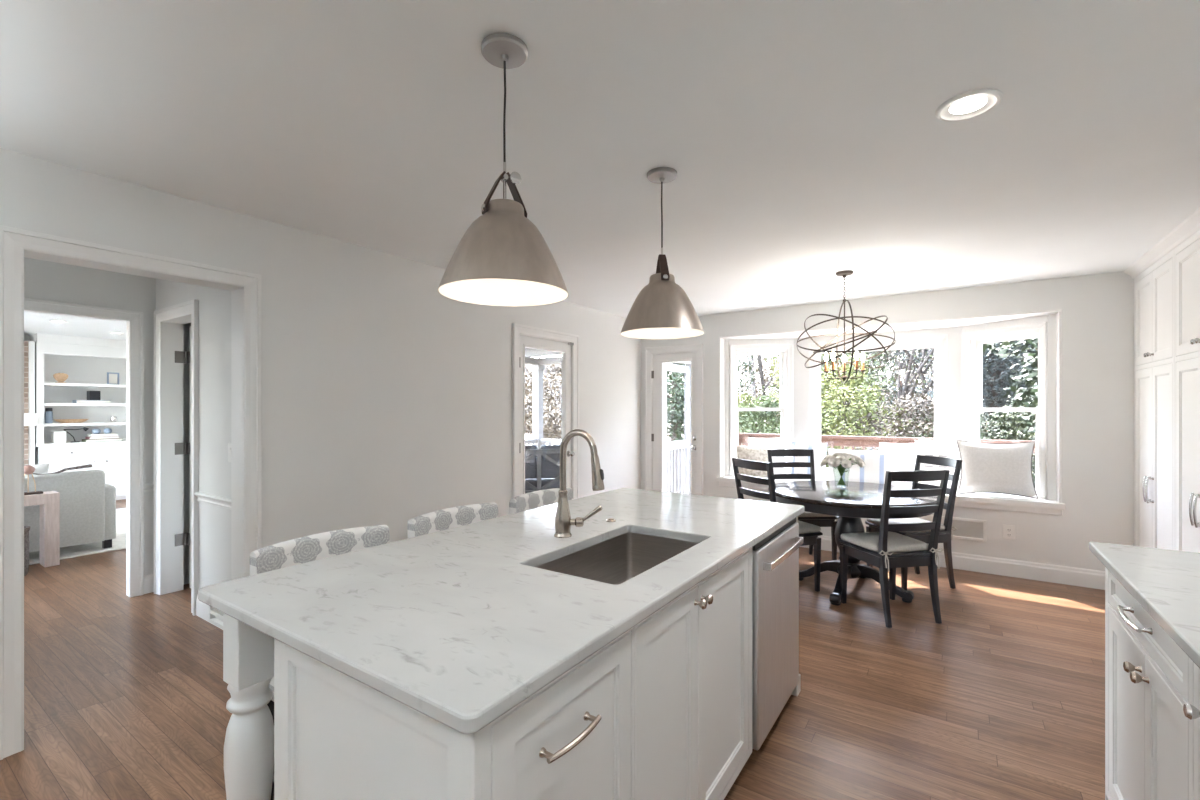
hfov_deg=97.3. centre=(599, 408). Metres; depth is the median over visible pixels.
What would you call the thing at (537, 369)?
porch post
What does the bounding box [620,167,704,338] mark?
pendant lamp
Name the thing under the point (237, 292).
trim
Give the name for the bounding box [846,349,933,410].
tree
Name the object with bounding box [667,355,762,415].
tree
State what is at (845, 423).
shrub
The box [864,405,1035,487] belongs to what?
shrub
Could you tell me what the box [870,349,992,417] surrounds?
tree
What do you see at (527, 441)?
porch railing
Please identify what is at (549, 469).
cushion
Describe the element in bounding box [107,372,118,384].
picture frame
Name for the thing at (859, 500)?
round table
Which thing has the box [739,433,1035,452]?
deck railing
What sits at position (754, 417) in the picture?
shrub
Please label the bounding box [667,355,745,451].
tree
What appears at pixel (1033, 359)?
tree
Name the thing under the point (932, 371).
tree
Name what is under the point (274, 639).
panel
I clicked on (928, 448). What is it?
throw pillow
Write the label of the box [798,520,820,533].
seat cushion
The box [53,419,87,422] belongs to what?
wooden bowl
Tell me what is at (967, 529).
air vent
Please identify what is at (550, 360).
header beam
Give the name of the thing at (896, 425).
shrub
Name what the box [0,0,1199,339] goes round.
ceiling
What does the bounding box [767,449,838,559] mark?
dining chair
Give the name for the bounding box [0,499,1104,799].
floor
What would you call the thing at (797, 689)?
end panel
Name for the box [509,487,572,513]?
counter stool
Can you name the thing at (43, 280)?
wall
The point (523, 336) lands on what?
door
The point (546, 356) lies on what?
tree
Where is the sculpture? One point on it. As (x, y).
(28, 469)
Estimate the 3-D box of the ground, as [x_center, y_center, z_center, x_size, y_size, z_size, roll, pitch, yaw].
[19.632,1.173,28.975,120.000,3.641,90.000,0,0,34]
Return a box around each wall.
[0,148,640,547]
[24,257,190,584]
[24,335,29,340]
[156,279,230,588]
[641,271,1133,570]
[719,338,793,476]
[794,327,961,478]
[962,311,1061,502]
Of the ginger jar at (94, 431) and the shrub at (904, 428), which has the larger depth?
the shrub at (904, 428)
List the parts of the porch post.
post trim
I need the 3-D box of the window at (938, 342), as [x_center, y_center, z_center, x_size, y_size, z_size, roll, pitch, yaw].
[2.849,0.011,5.492,1.285,1.440,0.150,0,0,34]
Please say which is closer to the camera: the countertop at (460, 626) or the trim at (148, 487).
the countertop at (460, 626)
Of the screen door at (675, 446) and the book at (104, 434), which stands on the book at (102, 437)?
the book at (104, 434)
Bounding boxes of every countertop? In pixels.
[198,488,804,733]
[1089,542,1199,667]
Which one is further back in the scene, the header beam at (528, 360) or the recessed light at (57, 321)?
the header beam at (528, 360)
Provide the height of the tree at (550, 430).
5.414 m
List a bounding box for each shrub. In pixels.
[682,392,775,462]
[738,396,780,433]
[821,354,909,467]
[822,394,933,464]
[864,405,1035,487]
[931,404,1035,485]
[982,405,1037,486]
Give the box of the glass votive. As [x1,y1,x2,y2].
[110,417,116,421]
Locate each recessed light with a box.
[49,320,67,322]
[935,88,1002,121]
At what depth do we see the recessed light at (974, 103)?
1.81 m
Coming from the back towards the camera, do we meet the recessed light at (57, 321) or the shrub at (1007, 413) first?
the shrub at (1007, 413)
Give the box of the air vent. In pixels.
[931,515,985,541]
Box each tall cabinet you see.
[1134,250,1173,549]
[1174,231,1199,552]
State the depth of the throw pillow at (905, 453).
5.19 m
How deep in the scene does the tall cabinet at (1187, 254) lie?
3.10 m
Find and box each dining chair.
[732,458,822,591]
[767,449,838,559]
[838,470,949,627]
[865,455,961,589]
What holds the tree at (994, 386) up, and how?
on the ground
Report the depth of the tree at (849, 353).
11.82 m
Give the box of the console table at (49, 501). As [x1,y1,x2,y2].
[24,491,59,566]
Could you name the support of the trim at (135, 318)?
attached to the wall at (43, 280)
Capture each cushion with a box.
[525,445,537,478]
[525,478,536,489]
[540,445,559,477]
[541,478,559,488]
[798,511,831,516]
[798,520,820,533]
[841,531,927,551]
[866,518,944,532]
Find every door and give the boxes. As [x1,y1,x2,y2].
[162,315,190,594]
[512,323,578,498]
[645,344,702,494]
[664,363,688,493]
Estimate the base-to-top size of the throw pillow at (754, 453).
0.349 m
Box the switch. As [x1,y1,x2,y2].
[606,518,615,521]
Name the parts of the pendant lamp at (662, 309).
power cord, lamp shade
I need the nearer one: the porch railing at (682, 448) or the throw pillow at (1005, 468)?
the throw pillow at (1005, 468)
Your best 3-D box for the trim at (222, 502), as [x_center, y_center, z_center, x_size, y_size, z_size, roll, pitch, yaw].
[-2.332,0.599,3.304,0.957,0.065,0.026,0,0,34]
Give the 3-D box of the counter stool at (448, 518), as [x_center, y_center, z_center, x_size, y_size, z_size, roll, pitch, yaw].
[-0.490,0.922,2.252,0.515,0.949,0.470,0,0,34]
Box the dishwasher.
[752,518,802,750]
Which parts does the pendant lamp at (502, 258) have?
lamp shade, power cord, stem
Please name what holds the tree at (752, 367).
on the ground
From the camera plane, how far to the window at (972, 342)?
4.71 m
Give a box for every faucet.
[554,429,604,537]
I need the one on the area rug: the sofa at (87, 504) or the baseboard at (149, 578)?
the sofa at (87, 504)
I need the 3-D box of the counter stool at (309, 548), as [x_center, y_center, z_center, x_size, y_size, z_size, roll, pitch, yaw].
[-0.818,0.922,1.768,0.515,0.949,0.470,0,0,34]
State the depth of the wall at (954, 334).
5.24 m
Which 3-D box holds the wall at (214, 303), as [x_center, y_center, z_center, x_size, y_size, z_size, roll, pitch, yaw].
[-2.627,0.176,3.598,1.775,2.440,0.130,0,0,34]
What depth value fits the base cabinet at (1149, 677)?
1.44 m
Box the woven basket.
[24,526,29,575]
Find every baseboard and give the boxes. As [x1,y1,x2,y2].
[144,573,153,593]
[196,595,222,629]
[800,535,1104,589]
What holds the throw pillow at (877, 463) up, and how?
on the window seat
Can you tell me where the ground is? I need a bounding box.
[525,406,986,492]
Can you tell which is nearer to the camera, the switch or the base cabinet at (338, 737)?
the base cabinet at (338, 737)
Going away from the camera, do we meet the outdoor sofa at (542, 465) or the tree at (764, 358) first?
the outdoor sofa at (542, 465)
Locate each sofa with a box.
[24,470,115,551]
[525,445,559,493]
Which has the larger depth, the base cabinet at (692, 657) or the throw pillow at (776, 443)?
the throw pillow at (776, 443)
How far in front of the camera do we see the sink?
2.10 m
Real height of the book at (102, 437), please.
0.037 m
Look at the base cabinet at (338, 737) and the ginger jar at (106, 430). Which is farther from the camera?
the ginger jar at (106, 430)
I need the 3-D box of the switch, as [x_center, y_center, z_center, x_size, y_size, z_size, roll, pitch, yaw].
[0.048,0.475,2.259,0.042,0.011,0.042,0,0,34]
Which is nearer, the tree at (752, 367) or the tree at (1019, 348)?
the tree at (1019, 348)
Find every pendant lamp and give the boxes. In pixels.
[438,33,568,306]
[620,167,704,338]
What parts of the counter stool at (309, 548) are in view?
leg, seat, backrest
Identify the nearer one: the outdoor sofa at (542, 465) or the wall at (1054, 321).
the wall at (1054, 321)
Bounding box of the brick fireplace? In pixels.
[24,341,38,465]
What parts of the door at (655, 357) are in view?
frame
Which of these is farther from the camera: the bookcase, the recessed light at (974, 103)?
the bookcase
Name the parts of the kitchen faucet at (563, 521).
lever handle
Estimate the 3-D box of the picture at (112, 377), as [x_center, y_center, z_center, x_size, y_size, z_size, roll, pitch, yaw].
[-7.499,-0.459,8.137,0.006,0.154,0.104,0,0,34]
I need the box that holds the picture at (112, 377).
[109,374,116,383]
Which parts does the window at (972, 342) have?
sash, sash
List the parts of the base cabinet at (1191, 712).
knob, door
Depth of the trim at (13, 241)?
2.15 m
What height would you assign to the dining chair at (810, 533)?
1.004 m
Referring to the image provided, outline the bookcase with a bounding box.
[30,333,125,499]
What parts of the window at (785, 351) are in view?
sash, sash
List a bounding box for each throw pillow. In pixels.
[31,463,49,473]
[736,445,771,477]
[748,437,786,473]
[791,442,826,479]
[827,449,895,484]
[879,442,914,484]
[915,440,960,489]
[956,439,1037,498]
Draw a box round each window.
[729,344,792,475]
[808,335,946,476]
[962,322,1047,498]
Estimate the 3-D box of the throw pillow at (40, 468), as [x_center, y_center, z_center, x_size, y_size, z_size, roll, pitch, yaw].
[-5.400,0.728,4.891,0.158,0.416,0.420,0,0,34]
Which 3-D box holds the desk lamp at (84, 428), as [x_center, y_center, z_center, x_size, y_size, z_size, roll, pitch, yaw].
[-7.699,0.387,7.767,0.100,0.218,0.272,0,0,34]
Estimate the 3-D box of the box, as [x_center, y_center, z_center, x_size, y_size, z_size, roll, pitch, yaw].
[-7.593,-0.194,7.923,0.160,0.140,0.120,0,0,34]
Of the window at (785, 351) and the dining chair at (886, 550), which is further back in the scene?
the window at (785, 351)
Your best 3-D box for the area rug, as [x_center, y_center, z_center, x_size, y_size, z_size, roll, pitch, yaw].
[-6.533,1.389,5.030,2.740,0.011,4.200,0,0,34]
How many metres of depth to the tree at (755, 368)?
33.57 m
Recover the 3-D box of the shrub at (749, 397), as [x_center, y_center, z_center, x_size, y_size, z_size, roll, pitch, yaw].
[3.290,1.200,12.735,2.704,3.193,2.715,0,0,-21]
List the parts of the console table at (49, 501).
leg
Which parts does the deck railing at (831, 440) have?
post, cap rail, post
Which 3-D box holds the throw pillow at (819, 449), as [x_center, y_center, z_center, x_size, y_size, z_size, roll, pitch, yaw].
[2.230,0.558,5.650,0.360,0.388,0.171,0,0,30]
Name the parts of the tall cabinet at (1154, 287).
door, door, pull handle, pull handle, door, door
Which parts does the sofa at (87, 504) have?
leg, arm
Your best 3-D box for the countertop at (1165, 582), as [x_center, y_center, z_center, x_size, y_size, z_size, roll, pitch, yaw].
[1.005,0.497,0.155,0.706,0.032,3.784,0,0,34]
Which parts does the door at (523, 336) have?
frame, knob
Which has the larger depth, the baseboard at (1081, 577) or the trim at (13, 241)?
the baseboard at (1081, 577)
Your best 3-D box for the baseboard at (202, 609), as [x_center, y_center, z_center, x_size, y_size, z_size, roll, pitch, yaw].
[-2.328,1.326,3.307,0.955,0.140,0.016,0,0,34]
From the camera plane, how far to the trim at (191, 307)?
3.70 m
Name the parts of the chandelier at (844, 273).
chain, rod, candle bulb, candle bulb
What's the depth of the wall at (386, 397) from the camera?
3.39 m
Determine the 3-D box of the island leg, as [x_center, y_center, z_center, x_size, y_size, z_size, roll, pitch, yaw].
[-0.955,0.955,1.408,0.208,0.883,0.112,0,0,34]
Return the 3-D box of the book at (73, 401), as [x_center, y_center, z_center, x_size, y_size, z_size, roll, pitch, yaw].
[-7.604,-0.102,7.906,0.200,0.045,0.380,0,0,34]
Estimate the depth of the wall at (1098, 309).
4.21 m
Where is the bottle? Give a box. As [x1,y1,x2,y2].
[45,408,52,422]
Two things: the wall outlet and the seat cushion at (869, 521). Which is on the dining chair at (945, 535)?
the seat cushion at (869, 521)
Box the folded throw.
[33,464,91,474]
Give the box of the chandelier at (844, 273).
[796,270,895,382]
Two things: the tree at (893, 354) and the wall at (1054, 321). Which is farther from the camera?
the tree at (893, 354)
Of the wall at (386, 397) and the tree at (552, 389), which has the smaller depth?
the wall at (386, 397)
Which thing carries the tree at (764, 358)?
on the ground
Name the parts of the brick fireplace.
trim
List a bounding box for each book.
[72,400,110,402]
[82,438,122,441]
[85,436,118,438]
[87,433,116,436]
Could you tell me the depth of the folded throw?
5.02 m
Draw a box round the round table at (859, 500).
[768,480,936,605]
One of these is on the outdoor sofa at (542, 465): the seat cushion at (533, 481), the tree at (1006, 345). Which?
the seat cushion at (533, 481)
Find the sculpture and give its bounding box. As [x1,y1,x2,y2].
[24,465,42,494]
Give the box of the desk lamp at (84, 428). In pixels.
[64,427,88,442]
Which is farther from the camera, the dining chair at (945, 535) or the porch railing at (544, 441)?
the porch railing at (544, 441)
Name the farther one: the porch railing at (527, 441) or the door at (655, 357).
the porch railing at (527, 441)
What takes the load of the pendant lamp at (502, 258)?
hanging from the ceiling at (805, 142)
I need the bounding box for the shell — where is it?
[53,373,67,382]
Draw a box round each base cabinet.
[275,628,632,799]
[633,547,751,799]
[1105,567,1192,799]
[1183,662,1199,799]
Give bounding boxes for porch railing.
[525,439,536,444]
[540,439,561,444]
[669,448,682,492]
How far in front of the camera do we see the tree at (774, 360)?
11.58 m
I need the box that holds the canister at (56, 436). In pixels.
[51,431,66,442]
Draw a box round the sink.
[536,532,698,584]
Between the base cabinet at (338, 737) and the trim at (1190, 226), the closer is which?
the base cabinet at (338, 737)
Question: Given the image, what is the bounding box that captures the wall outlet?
[1003,524,1014,539]
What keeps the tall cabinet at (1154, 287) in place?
on the floor
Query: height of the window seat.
0.095 m
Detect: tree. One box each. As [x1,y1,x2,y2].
[525,356,561,416]
[525,356,561,423]
[525,364,561,439]
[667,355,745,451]
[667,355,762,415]
[670,357,891,428]
[738,348,985,433]
[740,355,779,431]
[745,355,758,401]
[757,350,894,467]
[769,355,821,420]
[777,349,926,435]
[841,348,933,430]
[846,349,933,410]
[853,340,1018,423]
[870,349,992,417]
[890,348,933,393]
[894,338,1037,438]
[982,338,1037,420]
[982,339,1035,481]
[982,339,1037,432]
[995,338,1037,406]
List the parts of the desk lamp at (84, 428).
arm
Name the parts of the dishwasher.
handle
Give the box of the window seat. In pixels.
[717,476,1064,514]
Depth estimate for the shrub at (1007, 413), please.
9.18 m
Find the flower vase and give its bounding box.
[819,452,864,487]
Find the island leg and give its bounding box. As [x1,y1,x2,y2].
[209,606,273,799]
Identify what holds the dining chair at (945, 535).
on the floor
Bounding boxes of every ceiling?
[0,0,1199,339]
[719,309,1061,338]
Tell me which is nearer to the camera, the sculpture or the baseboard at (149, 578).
the baseboard at (149, 578)
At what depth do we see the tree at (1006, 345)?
7.60 m
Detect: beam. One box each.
[525,349,561,356]
[525,357,537,364]
[538,357,561,364]
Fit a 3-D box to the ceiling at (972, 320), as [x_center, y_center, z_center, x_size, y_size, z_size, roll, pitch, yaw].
[2.683,-0.849,5.296,3.000,0.140,0.661,0,0,34]
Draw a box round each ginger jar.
[92,429,100,433]
[103,428,111,433]
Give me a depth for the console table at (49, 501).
4.67 m
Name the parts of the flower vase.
vase glass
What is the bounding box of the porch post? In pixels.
[531,365,544,448]
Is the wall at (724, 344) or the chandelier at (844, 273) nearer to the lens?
the chandelier at (844, 273)
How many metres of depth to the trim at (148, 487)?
4.00 m
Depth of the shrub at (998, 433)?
9.27 m
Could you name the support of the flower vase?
on the round table at (859, 500)
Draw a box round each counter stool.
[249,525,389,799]
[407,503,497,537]
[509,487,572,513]
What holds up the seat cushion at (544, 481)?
on the outdoor sofa at (542, 465)
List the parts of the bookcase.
drawer, door, frame, counter shelf, shelf, shelf, shelf, drawer, door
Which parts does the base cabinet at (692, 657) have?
door, knob, knob, door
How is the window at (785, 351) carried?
in the wall at (724, 344)
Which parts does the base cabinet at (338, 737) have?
panel, pull handle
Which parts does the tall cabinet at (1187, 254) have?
door, door, pull handle, pull handle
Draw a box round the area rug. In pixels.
[29,508,125,564]
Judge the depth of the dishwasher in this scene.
2.21 m
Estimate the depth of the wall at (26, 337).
7.54 m
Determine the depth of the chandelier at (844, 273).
4.01 m
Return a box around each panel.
[274,639,274,799]
[791,517,800,695]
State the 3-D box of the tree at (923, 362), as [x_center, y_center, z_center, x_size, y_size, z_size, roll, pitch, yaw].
[8.300,-1.936,12.963,5.320,9.487,5.822,0,0,1]
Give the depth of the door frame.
8.14 m
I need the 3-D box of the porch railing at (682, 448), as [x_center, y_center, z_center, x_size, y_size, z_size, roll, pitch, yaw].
[0.926,1.011,8.952,1.510,0.830,0.090,0,0,34]
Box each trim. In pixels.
[0,225,260,759]
[24,251,242,579]
[24,298,143,596]
[143,483,153,491]
[154,299,198,615]
[194,492,230,509]
[1123,208,1199,278]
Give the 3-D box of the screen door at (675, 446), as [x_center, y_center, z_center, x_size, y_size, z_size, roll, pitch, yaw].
[1.109,0.423,7.734,0.040,2.135,0.850,0,0,34]
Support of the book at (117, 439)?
on the bookcase
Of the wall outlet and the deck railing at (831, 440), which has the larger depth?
the deck railing at (831, 440)
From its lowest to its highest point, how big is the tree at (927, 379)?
8.991 m
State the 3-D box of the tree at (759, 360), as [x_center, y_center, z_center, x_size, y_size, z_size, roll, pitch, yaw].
[4.411,-1.806,14.555,7.023,9.218,3.990,0,0,-34]
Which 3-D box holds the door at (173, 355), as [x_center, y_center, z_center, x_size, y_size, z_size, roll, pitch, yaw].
[-2.976,0.365,3.889,0.622,2.061,0.224,0,0,34]
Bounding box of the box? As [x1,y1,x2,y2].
[87,391,99,399]
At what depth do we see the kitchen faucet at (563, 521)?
1.97 m
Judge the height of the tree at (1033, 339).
10.937 m
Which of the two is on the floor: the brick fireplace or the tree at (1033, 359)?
the brick fireplace
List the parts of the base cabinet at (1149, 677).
panel, door, knob, pull handle, knob, drawer, door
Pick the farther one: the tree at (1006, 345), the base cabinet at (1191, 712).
the tree at (1006, 345)
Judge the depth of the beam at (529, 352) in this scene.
9.90 m

